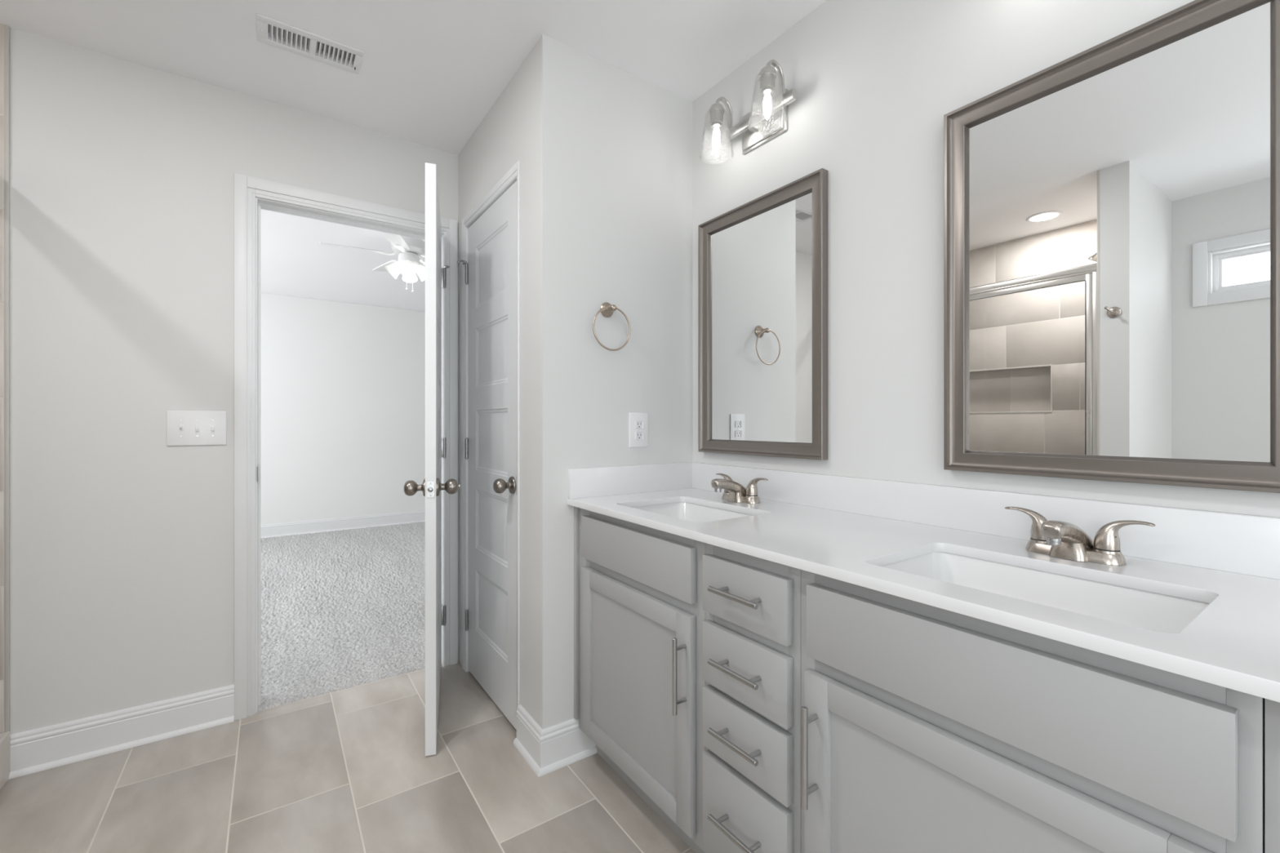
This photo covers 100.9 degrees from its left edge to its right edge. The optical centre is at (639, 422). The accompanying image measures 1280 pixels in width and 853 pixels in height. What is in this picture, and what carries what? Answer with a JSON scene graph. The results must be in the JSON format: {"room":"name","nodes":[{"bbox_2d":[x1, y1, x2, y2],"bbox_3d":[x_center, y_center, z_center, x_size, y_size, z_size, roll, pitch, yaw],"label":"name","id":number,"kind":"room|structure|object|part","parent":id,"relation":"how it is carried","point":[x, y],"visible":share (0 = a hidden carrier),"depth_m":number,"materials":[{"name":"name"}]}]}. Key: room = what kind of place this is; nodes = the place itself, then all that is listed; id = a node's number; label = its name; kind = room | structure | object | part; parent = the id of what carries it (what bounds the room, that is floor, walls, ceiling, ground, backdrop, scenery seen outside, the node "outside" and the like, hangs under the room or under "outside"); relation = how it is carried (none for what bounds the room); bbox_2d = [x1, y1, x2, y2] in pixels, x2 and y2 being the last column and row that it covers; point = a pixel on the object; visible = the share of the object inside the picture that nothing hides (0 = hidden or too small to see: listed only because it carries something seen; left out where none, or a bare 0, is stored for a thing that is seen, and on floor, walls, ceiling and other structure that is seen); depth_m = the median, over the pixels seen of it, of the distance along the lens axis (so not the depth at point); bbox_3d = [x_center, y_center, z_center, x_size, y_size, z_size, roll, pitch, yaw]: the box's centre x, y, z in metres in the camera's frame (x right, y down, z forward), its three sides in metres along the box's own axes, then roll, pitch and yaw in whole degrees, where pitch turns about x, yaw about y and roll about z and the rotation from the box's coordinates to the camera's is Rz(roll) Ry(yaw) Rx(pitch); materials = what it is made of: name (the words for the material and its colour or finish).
{"room":"bathroom","nodes":[
{"label":"bathroom","id":0,"kind":"room"},
{"bbox_2d":[0,23,457,734],"bbox_3d":[-0.866,-0.068,2.609,4.840,2.435,0.127,0,0,-35],"label":"wall","id":1,"kind":"structure","parent":0,"point":[122,171],"depth_m":1.87,"materials":[{"name":"paint"}]},
{"bbox_2d":[8,684,234,779],"bbox_3d":[-1.804,1.083,1.876,0.580,0.133,0.027,0,0,-35],"label":"baseboard","id":2,"kind":"structure","parent":1,"relation":"attached to","point":[46,748],"depth_m":1.85,"materials":[{"name":"paint"}]},
{"bbox_2d":[166,410,226,445],"bbox_3d":[-1.661,0.021,1.983,0.174,0.130,0.016,0,0,-35],"label":"light switch","id":3,"kind":"object","parent":1,"relation":"attached to","point":[184,428],"visible":1,"depth_m":1.98,"materials":[{"name":"white plastic"}]},
{"bbox_2d":[234,173,457,720],"bbox_3d":[-1.256,0.094,2.335,0.845,2.112,0.135,0,0,-35],"label":"door frame","id":4,"kind":"structure","parent":1,"relation":"attached to","point":[246,188],"depth_m":2.11,"materials":[{"name":"paint"}]},
{"bbox_2d":[403,162,460,756],"bbox_3d":[-0.841,0.127,2.154,0.187,2.034,0.743,0,0,-20],"label":"door","id":5,"kind":"structure","parent":1,"relation":"in","point":[432,486],"depth_m":1.82,"materials":[{"name":"paint"}]},
{"bbox_3d":[-0.791,0.230,1.857,0.073,0.065,0.065,0,0,-19],"label":"knob","id":6,"kind":"part","parent":5,"relation":"part of","materials":[{"name":"silver metal"}]},
{"bbox_3d":[-0.719,0.230,1.816,0.025,0.056,0.002,0,0,-19],"label":"latch plate","id":7,"kind":"part","parent":5,"relation":"part of","materials":[{"name":"metal"}]},
{"bbox_3d":[-0.686,0.230,1.894,0.079,0.065,0.065,0,0,-19],"label":"knob","id":8,"kind":"part","parent":5,"relation":"part of","materials":[{"name":"silver metal"}]},
{"bbox_2d":[261,293,425,524],"bbox_3d":[-3.201,-0.058,5.692,5.150,2.455,0.100,0,0,-35],"label":"wall","id":9,"kind":"structure","parent":0,"point":[343,384],"depth_m":5.63,"materials":[{"name":"paint"}]},
{"bbox_2d":[261,510,425,538],"bbox_3d":[-3.165,1.083,5.639,5.150,0.133,0.027,0,0,-35],"label":"baseboard","id":10,"kind":"structure","parent":9,"relation":"attached to","point":[302,527],"depth_m":5.62,"materials":[{"name":"paint"}]},
{"bbox_2d":[0,662,695,852],"bbox_3d":[-0.306,1.175,0.304,2.925,0.051,4.350,0,0,-35],"label":"floor","id":11,"kind":"structure","parent":0,"point":[348,770],"depth_m":1.65,"materials":[{"name":"tile"}]},
{"bbox_2d":[0,731,10,790],"bbox_3d":[-1.605,1.074,0.980,0.125,0.150,1.702,0,0,-35],"label":"curb","id":12,"kind":"object","parent":11,"relation":"on","point":[5,737],"visible":1,"depth_m":1.68,"materials":[{"name":"tile"}]},
{"bbox_2d":[573,506,705,852],"bbox_3d":[0.159,0.716,1.683,0.581,0.867,0.658,0,0,-35],"label":"vanity cabinet","id":13,"kind":"object","parent":11,"relation":"on","point":[642,615],"depth_m":1.47,"materials":[{"name":"grey paint"}]},
{"bbox_3d":[-0.214,0.648,1.815,0.022,0.733,0.015,0,0,-35],"label":"scribe strip","id":14,"kind":"part","parent":13,"relation":"part of","materials":[{"name":"grey wood"}]},
{"bbox_3d":[0.097,0.621,1.300,0.040,0.186,0.012,0,0,-35],"label":"handle","id":15,"kind":"part","parent":13,"relation":"part of","materials":[{"name":"silver metal"}]},
{"bbox_2d":[567,488,1279,702],"bbox_3d":[0.453,0.270,1.283,0.559,0.020,1.649,0,0,-35],"label":"countertop","id":16,"kind":"structure","parent":13,"relation":"on","point":[1233,643],"depth_m":0.89,"materials":[{"name":"white stone"}]},
{"bbox_2d":[633,502,753,522],"bbox_3d":[0.152,0.349,1.614,0.322,0.136,0.446,0,0,-35],"label":"sink","id":17,"kind":"object","parent":16,"relation":"in","point":[686,511],"visible":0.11,"depth_m":1.79,"materials":[{"name":"white ceramic"}]},
{"bbox_2d":[711,473,768,503],"bbox_3d":[0.325,0.218,1.756,0.178,0.083,0.178,0,0,7],"label":"faucet","id":18,"kind":"object","parent":16,"relation":"on","point":[734,491],"visible":1,"depth_m":1.70,"materials":[{"name":"silver metal"}]},
{"bbox_3d":[0.291,0.206,1.816,0.037,0.058,0.085,0,0,-35],"label":"handle","id":19,"kind":"part","parent":18,"relation":"part of","materials":[{"name":"silver metal"}]},
{"bbox_3d":[0.293,0.220,1.727,0.144,0.078,0.066,0,0,-35],"label":"spout","id":20,"kind":"part","parent":18,"relation":"part of","materials":[{"name":"silver metal"}]},
{"bbox_3d":[0.376,0.206,1.695,0.037,0.058,0.085,0,0,-35],"label":"handle","id":21,"kind":"part","parent":18,"relation":"part of","materials":[{"name":"silver metal"}]},
{"bbox_2d":[882,551,1209,633],"bbox_3d":[0.651,0.349,0.898,0.322,0.136,0.454,0,0,-35],"label":"sink","id":22,"kind":"object","parent":16,"relation":"in","point":[1153,611],"visible":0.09,"depth_m":0.96,"materials":[{"name":"white ceramic"}]},
{"bbox_2d":[1004,506,1155,565],"bbox_3d":[0.832,0.218,1.028,0.178,0.083,0.178,0,0,7],"label":"faucet","id":23,"kind":"object","parent":16,"relation":"on","point":[1056,539],"visible":1,"depth_m":0.98,"materials":[{"name":"silver metal"}]},
{"bbox_3d":[0.799,0.206,1.087,0.037,0.058,0.085,0,0,-35],"label":"handle","id":24,"kind":"part","parent":23,"relation":"part of","materials":[{"name":"silver metal"}]},
{"bbox_3d":[0.800,0.220,0.998,0.144,0.078,0.066,0,0,-35],"label":"spout","id":25,"kind":"part","parent":23,"relation":"part of","materials":[{"name":"silver metal"}]},
{"bbox_3d":[0.883,0.206,0.966,0.037,0.058,0.085,0,0,-35],"label":"handle","id":26,"kind":"part","parent":23,"relation":"part of","materials":[{"name":"silver metal"}]},
{"bbox_2d":[702,542,800,852],"bbox_3d":[0.428,0.716,1.298,0.581,0.867,0.281,0,0,-35],"label":"vanity cabinet","id":27,"kind":"object","parent":11,"relation":"on","point":[752,605],"visible":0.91,"depth_m":1.13,"materials":[{"name":"grey paint"}]},
{"bbox_3d":[0.208,0.887,1.140,0.040,0.012,0.142,0,0,-35],"label":"handle","id":28,"kind":"part","parent":27,"relation":"part of","materials":[{"name":"silver metal"}]},
{"bbox_3d":[0.208,0.693,1.140,0.040,0.012,0.142,0,0,-35],"label":"handle","id":29,"kind":"part","parent":27,"relation":"part of","materials":[{"name":"silver metal"}]},
{"bbox_3d":[0.208,0.538,1.140,0.040,0.012,0.142,0,0,-35],"label":"handle","id":30,"kind":"part","parent":27,"relation":"part of","materials":[{"name":"silver metal"}]},
{"bbox_3d":[0.208,0.374,1.140,0.040,0.012,0.142,0,0,-35],"label":"handle","id":31,"kind":"part","parent":27,"relation":"part of","materials":[{"name":"silver metal"}]},
{"bbox_3d":[0.229,0.902,1.162,0.019,0.236,0.252,0,0,-35],"label":"drawer","id":32,"kind":"part","parent":27,"relation":"part of","materials":[{"name":"grey paint"}]},
{"bbox_3d":[0.229,0.699,1.162,0.019,0.139,0.252,0,0,-35],"label":"drawer","id":33,"kind":"part","parent":27,"relation":"part of","materials":[{"name":"grey paint"}]},
{"bbox_3d":[0.229,0.543,1.162,0.019,0.140,0.252,0,0,-35],"label":"drawer","id":34,"kind":"part","parent":27,"relation":"part of","materials":[{"name":"grey paint"}]},
{"bbox_3d":[0.229,0.381,1.162,0.019,0.132,0.252,0,0,-35],"label":"drawer","id":35,"kind":"part","parent":27,"relation":"part of","materials":[{"name":"grey paint"}]},
{"bbox_2d":[800,569,1264,852],"bbox_3d":[0.679,0.716,0.937,0.581,0.867,0.596,0,0,-35],"label":"vanity cabinet","id":36,"kind":"object","parent":11,"relation":"on","point":[925,728],"visible":0.88,"depth_m":0.75,"materials":[{"name":"grey paint"}]},
{"bbox_3d":[0.316,0.620,0.985,0.040,0.186,0.012,0,0,-35],"label":"handle","id":37,"kind":"part","parent":36,"relation":"part of","materials":[{"name":"silver metal"}]},
{"bbox_3d":[0.483,0.750,0.796,0.019,0.541,0.555,0,0,-35],"label":"door","id":38,"kind":"part","parent":36,"relation":"part of","materials":[{"name":"grey paint"}]},
{"bbox_2d":[1264,698,1279,852],"bbox_3d":[0.903,0.716,0.667,0.521,0.867,0.100,0,0,-35],"label":"filler panel","id":39,"kind":"object","parent":11,"relation":"on","point":[1272,708],"visible":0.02,"depth_m":0.56,"materials":[{"name":"grey paint"}]},
{"bbox_2d":[0,0,826,311],"bbox_3d":[-0.830,-1.335,2.286,5.350,0.100,8.400,0,0,-35],"label":"ceiling","id":40,"kind":"structure","parent":0,"point":[431,72],"depth_m":1.83,"materials":[{"name":"paint"}]},
{"bbox_2d":[256,13,364,74],"bbox_3d":[-1.120,-1.290,1.803,0.302,0.034,0.140,0,0,-35],"label":"ceiling vent","id":41,"kind":"object","parent":40,"relation":"in","point":[265,25],"visible":1,"depth_m":1.79,"materials":[{"name":"white plastic"}]},
{"bbox_2d":[319,231,425,292],"bbox_3d":[-1.537,-1.066,3.456,0.958,0.437,0.967,0,0,-35],"label":"ceiling fan","id":42,"kind":"object","parent":40,"relation":"hanging from","point":[409,249],"visible":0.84,"depth_m":3.40,"materials":[{"name":"white metal"}]},
{"bbox_3d":[-1.800,-1.091,3.304,0.345,0.031,0.124,0,0,-28],"label":"blade","id":43,"kind":"part","parent":42,"relation":"part of","materials":[{"name":"white plastic"}]},
{"bbox_3d":[-1.746,-1.091,3.685,0.345,0.031,0.124,0,0,44],"label":"blade","id":44,"kind":"part","parent":42,"relation":"part of","materials":[{"name":"white plastic"}]},
{"bbox_3d":[-1.600,-0.985,3.429,0.106,0.106,0.098,0,0,-35],"label":"lamp shade","id":45,"kind":"part","parent":42,"relation":"part of","materials":[{"name":"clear glass"}]},
{"bbox_3d":[-1.455,-1.091,3.134,0.124,0.031,0.345,0,0,-10],"label":"blade","id":46,"kind":"part","parent":42,"relation":"part of","materials":[{"name":"white wood"}]},
{"bbox_3d":[-1.484,-0.985,3.367,0.098,0.106,0.106,0,0,-35],"label":"lamp shade","id":47,"kind":"part","parent":42,"relation":"part of","materials":[{"name":"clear glass"}]},
{"bbox_3d":[-1.486,-0.999,3.384,0.036,0.050,0.051,0,0,-35],"label":"bulb","id":48,"kind":"part","parent":42,"relation":"part of","materials":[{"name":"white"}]},
{"bbox_3d":[-1.538,-0.985,3.546,0.098,0.106,0.106,0,0,-35],"label":"lamp shade","id":49,"kind":"part","parent":42,"relation":"part of","materials":[{"name":"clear glass"}]},
{"bbox_3d":[-1.422,-0.985,3.484,0.106,0.106,0.098,0,0,-35],"label":"lamp shade","id":50,"kind":"part","parent":42,"relation":"part of","materials":[{"name":"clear glass"}]},
{"bbox_2d":[457,51,530,715],"bbox_3d":[-0.585,-0.068,2.215,0.100,2.435,0.864,0,0,-35],"label":"wall","id":51,"kind":"structure","parent":0,"point":[502,139],"depth_m":1.93,"materials":[{"name":"paint"}]},
{"bbox_2d":[457,180,516,729],"bbox_3d":[-0.638,0.122,2.182,0.108,2.032,0.630,0,0,-35],"label":"door","id":52,"kind":"structure","parent":51,"relation":"in","point":[491,268],"depth_m":2.16,"materials":[{"name":"paint"}]},
{"bbox_3d":[-0.507,0.235,1.963,0.073,0.065,0.065,0,0,-35],"label":"knob","id":53,"kind":"part","parent":52,"relation":"part of","materials":[{"name":"silver metal"}]},
{"bbox_2d":[462,160,519,710],"bbox_3d":[-0.594,0.102,2.223,0.106,2.096,0.695,0,0,-35],"label":"door frame","id":54,"kind":"structure","parent":51,"relation":"attached to","point":[514,171],"depth_m":2.34,"materials":[{"name":"paint"}]},
{"bbox_2d":[513,704,542,776],"bbox_3d":[-0.380,1.083,1.809,0.027,0.133,0.218,0,0,-35],"label":"baseboard","id":55,"kind":"structure","parent":51,"relation":"attached to","point":[527,741],"depth_m":1.81,"materials":[{"name":"paint"}]},
{"bbox_2d":[530,34,692,729],"bbox_3d":[-0.084,-0.068,1.976,0.650,2.435,0.100,0,0,-35],"label":"wall","id":56,"kind":"structure","parent":0,"point":[611,147],"depth_m":1.85,"materials":[{"name":"paint"}]},
{"bbox_2d":[537,718,597,777],"bbox_3d":[-0.240,1.083,1.791,0.237,0.133,0.027,0,0,-35],"label":"baseboard","id":57,"kind":"structure","parent":56,"relation":"attached to","point":[564,744],"depth_m":1.78,"materials":[{"name":"paint"}]},
{"bbox_2d":[592,302,631,351],"bbox_3d":[-0.108,-0.340,1.863,0.155,0.178,0.058,0,0,-35],"label":"towel ring","id":58,"kind":"object","parent":56,"relation":"attached to","point":[606,309],"visible":1,"depth_m":1.87,"materials":[{"name":"silver metal"}]},
{"bbox_3d":[-0.093,-0.401,1.852,0.022,0.022,0.022,0,0,-35],"label":"post","id":59,"kind":"part","parent":58,"relation":"part of","materials":[{"name":"silver metal"}]},
{"bbox_2d":[568,462,692,499],"bbox_3d":[-0.020,0.209,1.949,0.536,0.101,0.021,0,0,-35],"label":"backsplash","id":60,"kind":"structure","parent":56,"relation":"attached to","point":[586,482],"depth_m":1.92,"materials":[{"name":"white stone"}]},
{"bbox_2d":[628,413,648,447],"bbox_3d":[-0.004,0.028,1.965,0.085,0.128,0.010,0,0,-35],"label":"wall outlet","id":61,"kind":"object","parent":56,"relation":"attached to","point":[637,422],"visible":1,"depth_m":1.96,"materials":[{"name":"white plastic"}]},
{"bbox_2d":[635,420,643,428],"bbox_3d":[-0.003,0.008,1.964,0.034,0.029,0.006,0,0,-35],"label":"receptacle","id":62,"kind":"object","parent":61,"relation":"attached to","point":[638,424],"depth_m":1.96,"materials":[{"name":"white plastic"}]},
{"bbox_2d":[635,431,643,439],"bbox_3d":[-0.003,0.049,1.964,0.034,0.029,0.006,0,0,-35],"label":"receptacle","id":63,"kind":"object","parent":61,"relation":"attached to","point":[638,435],"depth_m":1.96,"materials":[{"name":"white plastic"}]},
{"bbox_2d":[692,0,1279,517],"bbox_3d":[1.186,-0.068,0.808,0.100,2.435,3.470,0,0,-35],"label":"wall","id":64,"kind":"structure","parent":0,"point":[875,82],"depth_m":1.45,"materials":[{"name":"paint"}]},
{"bbox_2d":[699,59,795,155],"bbox_3d":[0.355,-1.031,1.758,0.176,0.211,0.348,0,0,-35],"label":"vanity light","id":65,"kind":"object","parent":64,"relation":"attached to","point":[763,123],"visible":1,"depth_m":1.77,"materials":[{"name":"silver metal"}]},
{"bbox_3d":[0.266,-1.031,1.836,0.038,0.014,0.038,0,0,-35],"label":"bulb","id":66,"kind":"part","parent":65,"relation":"part of","materials":[{"name":"glass"}]},
{"bbox_3d":[0.266,-0.984,1.836,0.026,0.084,0.026,0,0,-35],"label":"bulb glass","id":67,"kind":"part","parent":65,"relation":"part of","materials":[{"name":"white glass"}]},
{"bbox_3d":[0.266,-1.000,1.836,0.118,0.150,0.118,0,0,-35],"label":"lamp shade","id":68,"kind":"part","parent":65,"relation":"part of","materials":[{"name":"clear glass"}]},
{"bbox_3d":[0.294,-1.084,1.855,0.076,0.104,0.018,0,0,-35],"label":"arm","id":69,"kind":"part","parent":65,"relation":"part of","materials":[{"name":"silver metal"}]},
{"bbox_3d":[0.420,-1.022,1.803,0.020,0.134,0.196,0,0,-35],"label":"plate","id":70,"kind":"part","parent":65,"relation":"part of","materials":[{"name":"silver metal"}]},
{"bbox_3d":[0.397,-1.031,1.647,0.038,0.014,0.038,0,0,-35],"label":"bulb","id":71,"kind":"part","parent":65,"relation":"part of","materials":[{"name":"glass"}]},
{"bbox_3d":[0.397,-0.984,1.647,0.026,0.084,0.026,0,0,-35],"label":"bulb glass","id":72,"kind":"part","parent":65,"relation":"part of","materials":[{"name":"white glass"}]},
{"bbox_3d":[0.397,-1.000,1.647,0.118,0.150,0.118,0,0,-35],"label":"lamp shade","id":73,"kind":"part","parent":65,"relation":"part of","materials":[{"name":"clear glass"}]},
{"bbox_3d":[0.425,-1.084,1.667,0.076,0.104,0.018,0,0,-35],"label":"arm","id":74,"kind":"part","parent":65,"relation":"part of","materials":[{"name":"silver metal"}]},
{"bbox_2d":[697,168,827,460],"bbox_3d":[0.398,-0.326,1.825,0.030,0.877,0.562,0,0,-35],"label":"framed mirror","id":75,"kind":"object","parent":64,"relation":"attached to","point":[762,262],"visible":1,"depth_m":1.79,"materials":[{"name":"silver metal"}]},
{"bbox_2d":[711,192,812,443],"bbox_3d":[0.406,-0.326,1.832,0.007,0.789,0.474,0,0,-35],"label":"mirror glass","id":76,"kind":"object","parent":75,"relation":"attached to","point":[762,256],"depth_m":1.80,"materials":[{"name":"silver mirror"}]},
{"bbox_2d":[689,462,1279,579],"bbox_3d":[0.674,0.209,1.439,0.021,0.101,1.651,0,0,-35],"label":"backsplash","id":77,"kind":"structure","parent":64,"relation":"attached to","point":[1249,544],"depth_m":1.17,"materials":[{"name":"white stone"}]},
{"bbox_2d":[943,0,1279,493],"bbox_3d":[0.919,-0.320,1.076,0.030,0.872,0.565,0,0,-35],"label":"framed mirror","id":78,"kind":"object","parent":64,"relation":"attached to","point":[1112,209],"visible":1,"depth_m":1.04,"materials":[{"name":"silver metal"}]},
{"bbox_3d":[-2.072,1.186,4.070,5.150,0.048,3.852,0,0,-35],"label":"floor","id":79,"kind":"structure","parent":0,"visible":0},
{"bbox_2d":[257,521,425,711],"bbox_3d":[-2.173,1.147,3.997,3.405,0.018,3.849,0,0,-35],"label":"carpet","id":80,"kind":"object","parent":79,"relation":"on","point":[342,609],"visible":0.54,"depth_m":3.22,"materials":[{"name":"grey carpet"}]}
]}

